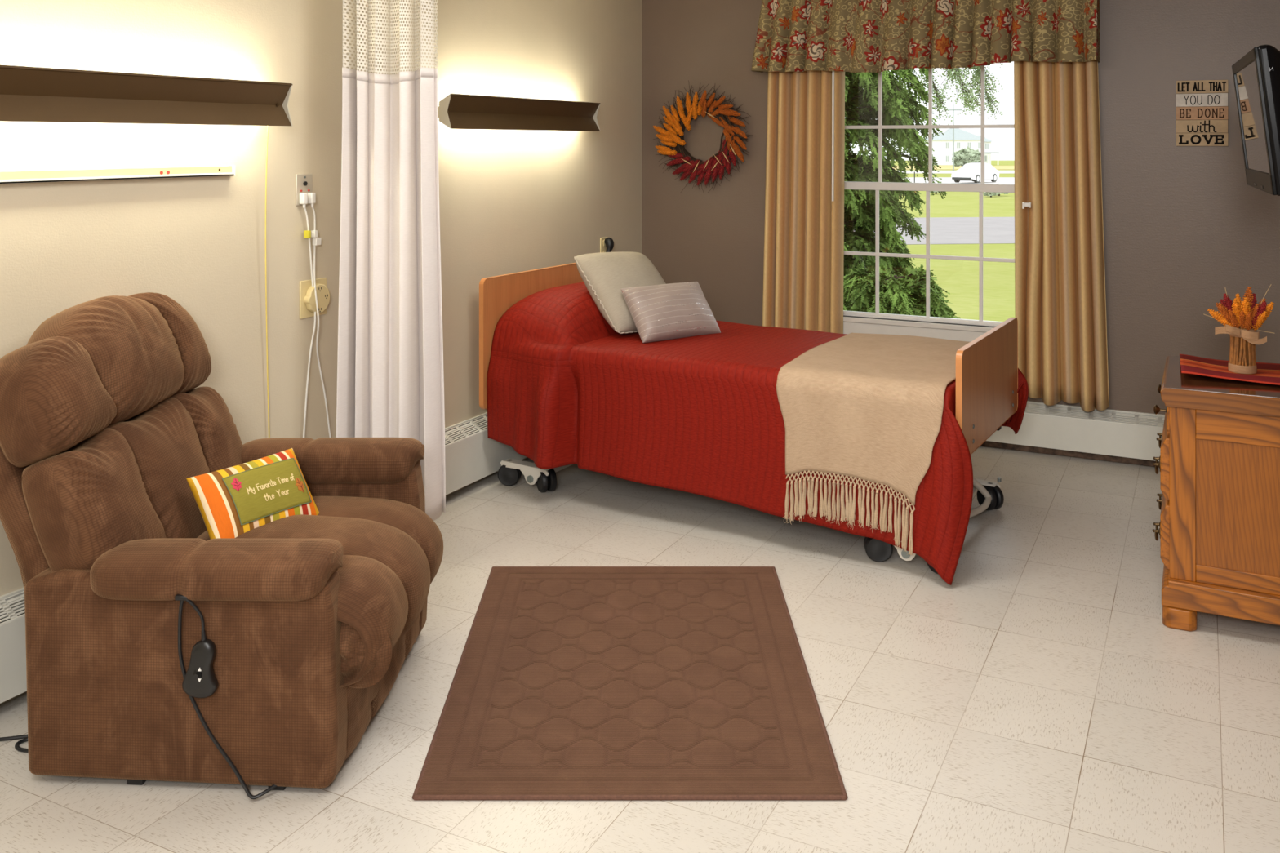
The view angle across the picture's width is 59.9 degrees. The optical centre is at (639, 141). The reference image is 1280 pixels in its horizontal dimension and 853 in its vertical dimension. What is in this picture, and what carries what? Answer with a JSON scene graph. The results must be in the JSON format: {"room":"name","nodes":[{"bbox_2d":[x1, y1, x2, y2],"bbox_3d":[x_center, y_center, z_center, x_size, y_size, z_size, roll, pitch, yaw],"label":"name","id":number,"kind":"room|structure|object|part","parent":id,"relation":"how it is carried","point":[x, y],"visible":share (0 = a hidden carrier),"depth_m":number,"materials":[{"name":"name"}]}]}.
{"room":"care facility","nodes":[
{"label":"care facility","id":0,"kind":"room"},
{"bbox_2d":[0,0,641,705],"bbox_3d":[-1.717,0.315,3.181,0.100,2.440,7.720,0,0,27],"label":"wall","id":1,"kind":"structure","parent":0,"point":[511,201],"depth_m":3.94,"materials":[{"name":"beige paint"}]},
{"bbox_2d":[0,587,26,703],"bbox_3d":[-1.710,1.371,2.998,0.078,0.267,2.600,0,0,27],"label":"baseboard heater","id":2,"kind":"object","parent":1,"relation":"attached to","point":[13,678],"visible":0.18,"depth_m":2.98,"materials":[{"name":"metal"}]},
{"bbox_3d":[-1.739,1.371,3.013,0.012,0.267,2.600,0,0,27],"label":"plate","id":3,"kind":"part","parent":2,"relation":"part of","materials":[{"name":"metal"}]},
{"bbox_2d":[0,591,25,623],"bbox_3d":[-1.710,1.262,2.998,0.070,0.047,2.600,0,0,27],"label":"grille","id":4,"kind":"object","parent":2,"relation":"attached to","point":[12,611],"depth_m":3.01,"materials":[{"name":"metal"}]},
{"bbox_2d":[0,164,235,183],"bbox_3d":[-1.732,0.098,3.014,0.024,0.036,1.608,0,0,27],"label":"wall rail","id":5,"kind":"object","parent":1,"relation":"attached to","point":[58,175],"visible":1,"depth_m":3.31,"materials":[{"name":"white metal"}]},
{"bbox_2d":[0,64,293,438],"bbox_3d":[-1.542,0.432,3.280,0.121,1.266,1.292,0,0,27],"label":"wall lamp","id":6,"kind":"object","parent":1,"relation":"attached to","point":[27,94],"visible":0.97,"depth_m":3.30,"materials":[{"name":"brown metal"}]},
{"bbox_3d":[-1.511,-0.163,3.263,0.048,0.075,1.284,0,0,27],"label":"lamp shade","id":7,"kind":"part","parent":6,"relation":"part of","materials":[{"name":"brown metal"}]},
{"bbox_3d":[-1.511,-0.089,3.263,0.048,0.072,1.284,0,0,27],"label":"lamp shade","id":8,"kind":"part","parent":6,"relation":"part of","materials":[{"name":"brown metal"}]},
{"bbox_2d":[295,173,312,205],"bbox_3d":[-1.220,0.175,4.037,0.012,0.114,0.080,0,0,27],"label":"plate","id":9,"kind":"object","parent":1,"relation":"attached to","point":[304,182],"visible":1,"depth_m":4.03,"materials":[{"name":"metal"}]},
{"bbox_2d":[307,192,331,437],"bbox_3d":[-1.161,0.766,4.100,0.047,1.157,0.144,0,0,27],"label":"cable","id":10,"kind":"object","parent":9,"relation":"attached to","point":[317,241],"visible":0.91,"depth_m":4.05,"materials":[{"name":"white plastic"}]},
{"bbox_2d":[299,277,329,319],"bbox_3d":[-1.189,0.575,4.073,0.034,0.136,0.134,0,0,27],"label":"wall outlet","id":11,"kind":"object","parent":1,"relation":"attached to","point":[308,308],"visible":0.99,"depth_m":4.05,"materials":[{"name":"beige plastic"}]},
{"bbox_2d":[299,192,315,437],"bbox_3d":[-1.198,0.775,4.027,0.047,1.177,0.062,0,0,27],"label":"cable","id":12,"kind":"object","parent":11,"relation":"attached to","point":[303,197],"visible":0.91,"depth_m":4.03,"materials":[{"name":"white plastic"}]},
{"bbox_3d":[-1.202,0.577,4.040,0.027,0.033,0.033,0,0,27],"label":"knob","id":13,"kind":"part","parent":11,"relation":"part of","materials":[{"name":"beige plastic"}]},
{"bbox_2d":[444,412,526,495],"bbox_3d":[-0.499,1.371,5.383,0.078,0.267,2.050,0,0,27],"label":"baseboard heater","id":14,"kind":"object","parent":1,"relation":"attached to","point":[471,456],"visible":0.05,"depth_m":4.86,"materials":[{"name":"metal"}]},
{"bbox_2d":[444,414,487,444],"bbox_3d":[-0.499,1.262,5.383,0.070,0.047,2.050,0,0,27],"label":"grille","id":15,"kind":"object","parent":14,"relation":"attached to","point":[473,428],"depth_m":4.86,"materials":[{"name":"metal"}]},
{"bbox_3d":[-0.529,1.371,5.398,0.012,0.267,2.050,0,0,27],"label":"plate","id":16,"kind":"part","parent":14,"relation":"part of","materials":[{"name":"metal"}]},
{"bbox_2d":[437,93,600,131],"bbox_3d":[-0.550,-0.127,5.236,0.121,0.149,1.290,0,0,27],"label":"wall lamp","id":17,"kind":"object","parent":1,"relation":"attached to","point":[455,111],"visible":0.92,"depth_m":5.11,"materials":[{"name":"brown metal"}]},
{"bbox_3d":[-0.518,-0.163,5.219,0.048,0.075,1.284,0,0,27],"label":"lamp shade","id":18,"kind":"part","parent":17,"relation":"part of","materials":[{"name":"brown metal"}]},
{"bbox_3d":[-0.518,-0.089,5.219,0.048,0.072,1.284,0,0,27],"label":"lamp shade","id":19,"kind":"part","parent":17,"relation":"part of","materials":[{"name":"brown metal"}]},
{"bbox_2d":[600,236,607,252],"bbox_3d":[-0.194,0.585,6.060,0.010,0.120,0.080,0,0,27],"label":"outlet","id":20,"kind":"object","parent":1,"relation":"attached to","point":[602,246],"visible":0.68,"depth_m":6.04,"materials":[{"name":"beige plastic"}]},
{"bbox_2d":[604,237,613,252],"bbox_3d":[-0.184,0.947,6.020,0.052,0.847,0.128,0,0,27],"label":"plug","id":21,"kind":"object","parent":20,"relation":"attached to","point":[609,242],"visible":0.34,"depth_m":6.04,"materials":[{"name":"black plastic"}]},
{"bbox_2d":[0,445,1279,852],"bbox_3d":[-0.183,1.585,2.403,3.540,0.100,7.720,0,0,27],"label":"floor","id":22,"kind":"structure","parent":0,"point":[1042,699],"depth_m":3.01,"materials":[{"name":"tile"}]},
{"bbox_2d":[0,734,28,752],"bbox_3d":[-1.653,1.518,2.809,0.379,0.035,0.092,0,0,-6],"label":"power cable","id":23,"kind":"object","parent":22,"relation":"on","point":[24,737],"visible":0.35,"depth_m":2.83,"materials":[{"name":"black rubber"}]},
{"bbox_2d":[0,292,443,790],"bbox_3d":[-1.130,0.984,3.054,1.115,1.102,0.954,0,0,3],"label":"recliner","id":24,"kind":"object","parent":22,"relation":"on","point":[312,622],"visible":0.91,"depth_m":2.66,"materials":[{"name":"brown upholstery fabric"},{"name":"black plastic"}]},
{"bbox_2d":[0,336,116,467],"bbox_3d":[-1.487,0.648,2.800,0.259,0.302,0.257,0,0,3],"label":"cushion","id":25,"kind":"object","parent":24,"relation":"on","point":[58,394],"depth_m":2.72,"materials":[{"name":"brown fabric"}]},
{"bbox_2d":[22,427,165,571],"bbox_3d":[-1.372,0.944,2.796,0.272,0.394,0.280,0,0,4],"label":"cushion","id":26,"kind":"object","parent":24,"relation":"on","point":[86,500],"depth_m":2.69,"materials":[{"name":"brown fabric"}]},
{"bbox_2d":[106,397,209,537],"bbox_3d":[-1.352,0.974,3.094,0.292,0.450,0.404,0,0,4],"label":"lumbar cushion","id":27,"kind":"object","parent":24,"relation":"on","point":[168,439],"depth_m":3.03,"materials":[{"name":"brown fabric"}]},
{"bbox_2d":[128,292,211,395],"bbox_3d":[-1.473,0.627,3.375,0.291,0.355,0.238,0,0,3],"label":"cushion","id":28,"kind":"object","parent":24,"relation":"on","point":[195,357],"depth_m":3.33,"materials":[{"name":"brown fabric"}]},
{"bbox_3d":[-1.089,1.268,2.668,0.762,0.505,0.110,0,0,4],"label":"panel","id":29,"kind":"part","parent":24,"relation":"part of","materials":[{"name":"brown fabric"}]},
{"bbox_2d":[169,386,242,472],"bbox_3d":[-1.351,0.948,3.366,0.299,0.404,0.258,0,0,4],"label":"cushion","id":30,"kind":"object","parent":24,"relation":"on","point":[216,433],"depth_m":3.30,"materials":[{"name":"brown fabric"}]},
{"bbox_2d":[174,594,276,799],"bbox_3d":[-0.968,1.292,2.590,0.231,0.473,0.036,0,0,-1],"label":"recliner remote control","id":31,"kind":"object","parent":24,"relation":"hanging from","point":[200,681],"visible":1,"depth_m":2.58,"materials":[{"name":"black plastic"}]},
{"bbox_2d":[186,448,319,539],"bbox_3d":[-1.076,1.001,3.111,0.148,0.185,0.356,0,0,33],"label":"embroidered pillow","id":32,"kind":"object","parent":24,"relation":"on","point":[233,501],"visible":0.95,"depth_m":3.06,"materials":[{"name":"fabric"}]},
{"bbox_3d":[-1.022,1.251,3.441,0.722,0.540,0.100,0,0,3],"label":"panel","id":33,"kind":"part","parent":24,"relation":"part of","materials":[{"name":"brown fabric"}]},
{"bbox_2d":[412,566,847,799],"bbox_3d":[-0.024,1.530,3.284,1.017,0.013,1.404,0,0,0],"label":"area rug","id":34,"kind":"object","parent":22,"relation":"on","point":[568,682],"visible":1,"depth_m":3.06,"materials":[{"name":"brown carpet"}]},
{"bbox_2d":[479,262,1017,573],"bbox_3d":[0.437,1.068,4.753,2.087,0.934,0.983,0,0,31],"label":"hospital bed","id":35,"kind":"object","parent":22,"relation":"on","point":[987,366],"visible":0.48,"depth_m":4.54,"materials":[{"name":"brown wood"}]},
{"bbox_3d":[-0.444,0.889,5.276,0.021,0.572,0.980,0,0,31],"label":"headboard","id":36,"kind":"part","parent":35,"relation":"part of","materials":[{"name":"brown wood"}]},
{"bbox_2d":[486,282,1028,585],"bbox_3d":[0.467,1.096,4.732,2.120,0.851,1.140,0,0,31],"label":"coverlet","id":37,"kind":"object","parent":35,"relation":"on","point":[701,415],"visible":0.66,"depth_m":4.47,"materials":[{"name":"red fabric"}]},
{"bbox_2d":[573,251,666,333],"bbox_3d":[-0.048,0.690,5.114,0.337,0.357,0.472,0,0,44],"label":"throw pillow","id":38,"kind":"object","parent":37,"relation":"on","point":[603,274],"visible":0.58,"depth_m":4.99,"materials":[{"name":"beige fabric"}]},
{"bbox_2d":[620,281,720,342],"bbox_3d":[0.139,0.758,4.951,0.433,0.233,0.213,0,0,-36],"label":"throw pillow","id":39,"kind":"object","parent":37,"relation":"on","point":[663,312],"visible":1,"depth_m":4.88,"materials":[{"name":"grey fabric"}]},
{"bbox_2d":[776,333,969,558],"bbox_3d":[1.025,1.155,4.449,0.678,0.615,1.063,0,0,31],"label":"throw blanket","id":40,"kind":"object","parent":37,"relation":"on","point":[868,407],"visible":0.89,"depth_m":4.05,"materials":[{"name":"beige fabric"}]},
{"bbox_3d":[0.498,1.317,4.758,1.834,0.352,0.720,0,0,31],"label":"lift frame","id":41,"kind":"part","parent":35,"relation":"part of","materials":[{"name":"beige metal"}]},
{"bbox_3d":[1.343,0.928,4.264,0.019,0.387,0.893,0,0,31],"label":"footboard","id":42,"kind":"part","parent":35,"relation":"part of","materials":[{"name":"brown wood"}]},
{"bbox_2d":[1152,355,1279,631],"bbox_3d":[2.002,1.157,3.667,0.547,0.756,0.608,0,0,27],"label":"oak dresser","id":43,"kind":"object","parent":22,"relation":"on","point":[1219,464],"visible":1,"depth_m":3.46,"materials":[{"name":"brown wood"}]},
{"bbox_3d":[1.697,1.276,3.641,0.025,0.061,0.110,0,0,27],"label":"bail pull","id":44,"kind":"part","parent":43,"relation":"part of","materials":[{"name":"gold metal"}]},
{"bbox_3d":[1.697,1.058,3.641,0.025,0.061,0.110,0,0,27],"label":"bail pull","id":45,"kind":"part","parent":43,"relation":"part of","materials":[{"name":"gold metal"}]},
{"bbox_3d":[1.850,1.058,3.945,0.025,0.061,0.110,0,0,27],"label":"bail pull","id":46,"kind":"part","parent":43,"relation":"part of","materials":[{"name":"gold metal"}]},
{"bbox_3d":[1.850,1.276,3.945,0.025,0.061,0.110,0,0,27],"label":"bail pull","id":47,"kind":"part","parent":43,"relation":"part of","materials":[{"name":"gold metal"}]},
{"bbox_3d":[1.860,0.880,3.940,0.042,0.033,0.033,0,0,27],"label":"knob","id":48,"kind":"part","parent":43,"relation":"part of","materials":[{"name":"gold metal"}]},
{"bbox_3d":[1.706,0.880,3.637,0.042,0.033,0.033,0,0,27],"label":"knob","id":49,"kind":"part","parent":43,"relation":"part of","materials":[{"name":"gold metal"}]},
{"bbox_3d":[1.801,1.268,3.779,0.037,0.205,0.510,0,0,27],"label":"drawer","id":50,"kind":"part","parent":43,"relation":"part of","materials":[{"name":"brown wood"}]},
{"bbox_3d":[1.801,1.050,3.779,0.037,0.200,0.510,0,0,27],"label":"drawer","id":51,"kind":"part","parent":43,"relation":"part of","materials":[{"name":"brown wood"}]},
{"bbox_3d":[1.810,0.890,3.775,0.018,0.090,0.510,0,0,27],"label":"drawer","id":52,"kind":"part","parent":43,"relation":"part of","materials":[{"name":"brown wood"}]},
{"bbox_3d":[2.016,0.809,3.664,0.520,0.058,0.600,0,0,27],"label":"moulding","id":53,"kind":"part","parent":43,"relation":"part of","materials":[{"name":"brown wood"}]},
{"bbox_3d":[2.016,1.426,3.660,0.517,0.082,0.608,0,0,27],"label":"moulding","id":54,"kind":"part","parent":43,"relation":"part of","materials":[{"name":"brown wood"}]},
{"bbox_3d":[2.021,0.780,3.662,0.505,0.004,0.584,0,0,27],"label":"panel","id":55,"kind":"part","parent":43,"relation":"part of","materials":[{"name":"brown wood"}]},
{"bbox_2d":[1179,354,1279,385],"bbox_3d":[2.058,0.766,3.705,0.468,0.025,0.400,0,0,27],"label":"table runner","id":56,"kind":"object","parent":43,"relation":"on","point":[1267,373],"visible":0.9,"depth_m":3.72,"materials":[{"name":"fabric"}]},
{"bbox_2d":[1204,284,1274,373],"bbox_3d":[2.005,0.622,3.716,0.210,0.301,0.118,0,0,35],"label":"bundle","id":57,"kind":"object","parent":56,"relation":"on","point":[1242,320],"visible":1,"depth_m":3.69,"materials":[{"name":"orange plant"}]},
{"bbox_3d":[1.907,1.357,3.417,0.350,0.055,0.020,0,0,27],"label":"rail","id":58,"kind":"part","parent":43,"relation":"part of","materials":[{"name":"brown wood"}]},
{"bbox_3d":[1.907,0.887,3.417,0.350,0.095,0.020,0,0,27],"label":"rail","id":59,"kind":"part","parent":43,"relation":"part of","materials":[{"name":"brown wood"}]},
{"bbox_3d":[1.907,1.133,3.417,0.360,0.415,0.008,0,0,27],"label":"panel","id":60,"kind":"part","parent":43,"relation":"part of","materials":[{"name":"brown wood"}]},
{"bbox_2d":[641,0,1279,414],"bbox_3d":[1.532,0.315,5.783,3.340,2.440,0.140,0,0,27],"label":"wall","id":61,"kind":"structure","parent":0,"point":[1183,225],"depth_m":5.29,"materials":[{"name":"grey paint"}]},
{"bbox_2d":[653,80,751,193],"bbox_3d":[0.346,-0.026,6.254,0.611,0.643,0.100,0,0,27],"label":"wreath","id":62,"kind":"object","parent":61,"relation":"attached to","point":[676,124],"visible":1,"depth_m":6.24,"materials":[{"name":"plant"}]},
{"bbox_2d":[751,0,1099,72],"bbox_3d":[1.401,-0.582,5.654,1.731,0.457,0.208,0,0,27],"label":"window valance","id":63,"kind":"object","parent":61,"relation":"attached to","point":[851,36],"visible":1,"depth_m":5.57,"materials":[{"name":"multicoloured fabric"}]},
{"bbox_2d":[762,70,844,333],"bbox_3d":[0.871,0.300,5.958,0.450,1.930,0.105,0,0,27],"label":"window curtain","id":64,"kind":"object","parent":63,"relation":"hanging from","point":[803,264],"visible":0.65,"depth_m":5.94,"materials":[{"name":"beige fabric"}]},
{"bbox_2d":[831,71,834,201],"bbox_3d":[1.012,-0.101,5.817,0.015,0.828,0.012,0,0,27],"label":"wand","id":65,"kind":"object","parent":63,"relation":"hanging from","point":[833,72],"visible":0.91,"depth_m":5.81,"materials":[{"name":"white plastic"}]},
{"bbox_2d":[1013,59,1109,411],"bbox_3d":[2.035,0.310,5.368,0.430,1.949,0.104,0,0,27],"label":"window curtain","id":66,"kind":"object","parent":63,"relation":"hanging from","point":[1060,299],"visible":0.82,"depth_m":5.35,"materials":[{"name":"beige fabric"}]},
{"bbox_2d":[1022,202,1031,208],"bbox_3d":[1.877,0.311,5.386,0.040,0.032,0.018,0,0,27],"label":"clip","id":67,"kind":"object","parent":66,"relation":"attached to","point":[1024,204],"visible":1,"depth_m":5.38,"materials":[{"name":"white plastic"}]},
{"bbox_2d":[843,66,1014,342],"bbox_3d":[1.498,0.260,5.783,1.220,1.650,0.150,0,0,27],"label":"window","id":68,"kind":"structure","parent":61,"relation":"in","point":[960,332],"depth_m":5.78,"materials":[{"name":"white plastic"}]},
{"bbox_3d":[1.483,0.948,5.752,1.220,0.025,0.080,0,0,27],"label":"sill","id":69,"kind":"part","parent":68,"relation":"part of","materials":[{"name":"white paint"}]},
{"bbox_3d":[1.508,0.185,5.801,1.160,1.500,0.110,0,0,27],"label":"frame","id":70,"kind":"part","parent":68,"relation":"part of","materials":[{"name":"white plastic"}]},
{"bbox_3d":[1.519,-0.142,5.823,1.100,0.805,0.030,0,0,27],"label":"sash","id":71,"kind":"part","parent":68,"relation":"part of","materials":[{"name":"white plastic"}]},
{"bbox_3d":[1.501,0.576,5.787,1.100,0.715,0.030,0,0,27],"label":"sash","id":72,"kind":"part","parent":68,"relation":"part of","materials":[{"name":"white plastic"}]},
{"bbox_2d":[981,440,1159,467],"bbox_3d":[1.506,1.512,5.708,3.320,0.045,0.016,0,0,27],"label":"baseboard","id":73,"kind":"structure","parent":61,"relation":"attached to","point":[991,444],"depth_m":5.40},
{"bbox_2d":[986,400,1164,461],"bbox_3d":[1.500,1.396,5.676,3.100,0.218,0.078,0,0,27],"label":"baseboard heater","id":74,"kind":"object","parent":61,"relation":"attached to","point":[1108,432],"visible":0.12,"depth_m":5.32,"materials":[{"name":"metal"}]},
{"bbox_2d":[1024,402,1164,426],"bbox_3d":[1.500,1.310,5.676,3.100,0.047,0.070,0,0,27],"label":"grille","id":75,"kind":"object","parent":74,"relation":"attached to","point":[1060,413],"depth_m":5.33,"materials":[{"name":"metal"}]},
{"bbox_3d":[1.515,1.396,5.706,3.100,0.218,0.012,0,0,27],"label":"plate","id":76,"kind":"part","parent":74,"relation":"part of","materials":[{"name":"metal"}]},
{"bbox_2d":[1176,80,1227,146],"bbox_3d":[2.607,-0.131,5.149,0.216,0.305,0.015,0,0,27],"label":"sign","id":77,"kind":"object","parent":61,"relation":"attached to","point":[1197,125],"visible":1,"depth_m":5.14,"materials":[{"name":"beige paint"}]},
{"bbox_3d":[-0.183,-0.955,2.403,3.540,0.100,7.720,0,0,27],"label":"ceiling","id":78,"kind":"structure","parent":0,"visible":0},
{"bbox_3d":[-0.035,-0.893,3.578,2.500,0.025,0.030,0,0,27],"label":"track","id":79,"kind":"object","parent":78,"relation":"attached to","visible":0},
{"bbox_2d":[336,0,445,520],"bbox_3d":[-0.893,0.246,4.001,0.378,2.223,0.146,0,0,-1],"label":"privacy curtain","id":80,"kind":"object","parent":79,"relation":"hanging from","point":[390,372],"visible":0.85,"depth_m":3.99,"materials":[{"name":"white fabric"}]},
{"label":"outside","id":81,"kind":"structure","parent":0,"visible":0},
{"bbox_2d":[897,170,1014,173],"bbox_3d":[40.000,3.776,138.000,224.890,0.288,129.988,0,0,27],"label":"lane","id":82,"kind":"structure","parent":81,"point":[907,171],"depth_m":131.77,"materials":[{"name":"grey asphalt"}]},
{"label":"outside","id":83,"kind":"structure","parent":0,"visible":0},
{"bbox_2d":[856,160,1015,321],"bbox_3d":[100.000,4.696,213.450,472.276,4.957,513.181,0,0,27],"label":"lawn","id":84,"kind":"structure","parent":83,"point":[959,278],"depth_m":22.01,"materials":[{"name":"green plant"}]},
{"bbox_2d":[843,67,946,310],"bbox_3d":[1.666,0.106,9.989,2.098,4.603,2.182,0,0,34],"label":"evergreen tree","id":85,"kind":"object","parent":84,"relation":"on","point":[900,106],"visible":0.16,"depth_m":9.55,"materials":[{"name":"green plant"}]},
{"bbox_2d":[843,258,960,318],"bbox_3d":[1.998,1.656,8.630,1.392,1.478,1.246,0,0,42],"label":"bush","id":86,"kind":"object","parent":84,"relation":"on","point":[904,294],"visible":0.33,"depth_m":8.41,"materials":[{"name":"green plant"}]},
{"bbox_2d":[945,103,962,171],"bbox_3d":[33.900,-0.125,120.000,1.800,8.000,0.160,0,0,27],"label":"utility pole","id":87,"kind":"object","parent":84,"relation":"on","point":[953,109],"visible":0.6,"depth_m":119.95,"materials":[{"name":"grey wood"}]},
{"bbox_2d":[916,62,1004,124],"bbox_3d":[7.214,-0.685,19.038,5.216,6.314,3.679,0,0,0],"label":"tree","id":88,"kind":"object","parent":84,"relation":"on","point":[957,73],"visible":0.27,"depth_m":19.35,"materials":[{"name":"green plant"}]},
{"bbox_2d":[924,128,999,164],"bbox_3d":[66.774,0.871,231.484,12.400,8.200,10.100,0,0,-10],"label":"house","id":89,"kind":"structure","parent":84,"relation":"on","point":[942,144],"depth_m":228.35,"materials":[{"name":"white"}]},
{"bbox_2d":[951,146,980,166],"bbox_3d":[44.268,2.331,150.018,4.283,3.409,4.372,0,0,27],"label":"round shrub","id":90,"kind":"object","parent":84,"relation":"on","point":[962,157],"visible":0.85,"depth_m":148.84,"materials":[{"name":"green plant"}]},
{"bbox_2d":[982,191,998,196],"bbox_3d":[17.697,2.612,56.018,0.748,0.596,0.759,0,0,27],"label":"shrub","id":91,"kind":"object","parent":84,"relation":"on","point":[987,194],"visible":0.44,"depth_m":55.82,"materials":[{"name":"green plant"}]},
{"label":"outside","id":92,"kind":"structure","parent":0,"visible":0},
{"bbox_2d":[902,177,1014,184],"bbox_3d":[30.000,3.203,90.000,173.192,0.336,106.409,0,0,27],"label":"road","id":93,"kind":"structure","parent":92,"point":[1001,180],"depth_m":90.56,"materials":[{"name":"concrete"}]},
{"bbox_2d":[951,162,999,182],"bbox_3d":[25.397,2.352,83.996,1.820,1.479,4.490,0,0,44],"label":"parked car","id":94,"kind":"object","parent":93,"relation":"on","point":[969,171],"visible":0.93,"depth_m":83.19,"materials":[{"name":"white paint"}]},
{"bbox_3d":[1.351,0.315,1.624,0.100,2.440,7.720,0,0,27],"label":"wall","id":95,"kind":"structure","parent":0,"visible":0},
{"bbox_3d":[2.062,-0.065,3.282,0.132,0.240,0.120,0,0,27],"label":"wall","id":96,"kind":"structure","parent":95,"relation":"attached to","visible":0},
{"bbox_2d":[1231,44,1279,195],"bbox_3d":[1.949,-0.059,3.441,0.146,0.422,0.827,0,0,24],"label":"television","id":97,"kind":"object","parent":96,"relation":"attached to","point":[1256,74],"visible":1,"depth_m":3.19,"materials":[{"name":"black plastic"}]},
{"bbox_3d":[1.954,-0.063,3.439,0.100,0.423,0.826,-7,-3,24],"label":"casing","id":98,"kind":"part","parent":97,"relation":"part of","materials":[{"name":"black plastic"}]},
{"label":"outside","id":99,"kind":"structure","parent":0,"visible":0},
{"bbox_2d":[853,217,1014,244],"bbox_3d":[20.000,2.530,33.450,81.873,0.246,10.823,0,0,-7],"label":"driveway","id":100,"kind":"structure","parent":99,"point":[943,230],"depth_m":31.16,"materials":[{"name":"grey asphalt"}]},
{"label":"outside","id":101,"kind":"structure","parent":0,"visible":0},
{"bbox_2d":[892,165,1014,169],"bbox_3d":[40.000,4.365,187.500,238.915,0.660,157.633,0,0,27],"label":"dry field","id":102,"kind":"structure","parent":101,"point":[943,167],"depth_m":181.17,"materials":[{"name":"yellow plant"}]}
]}

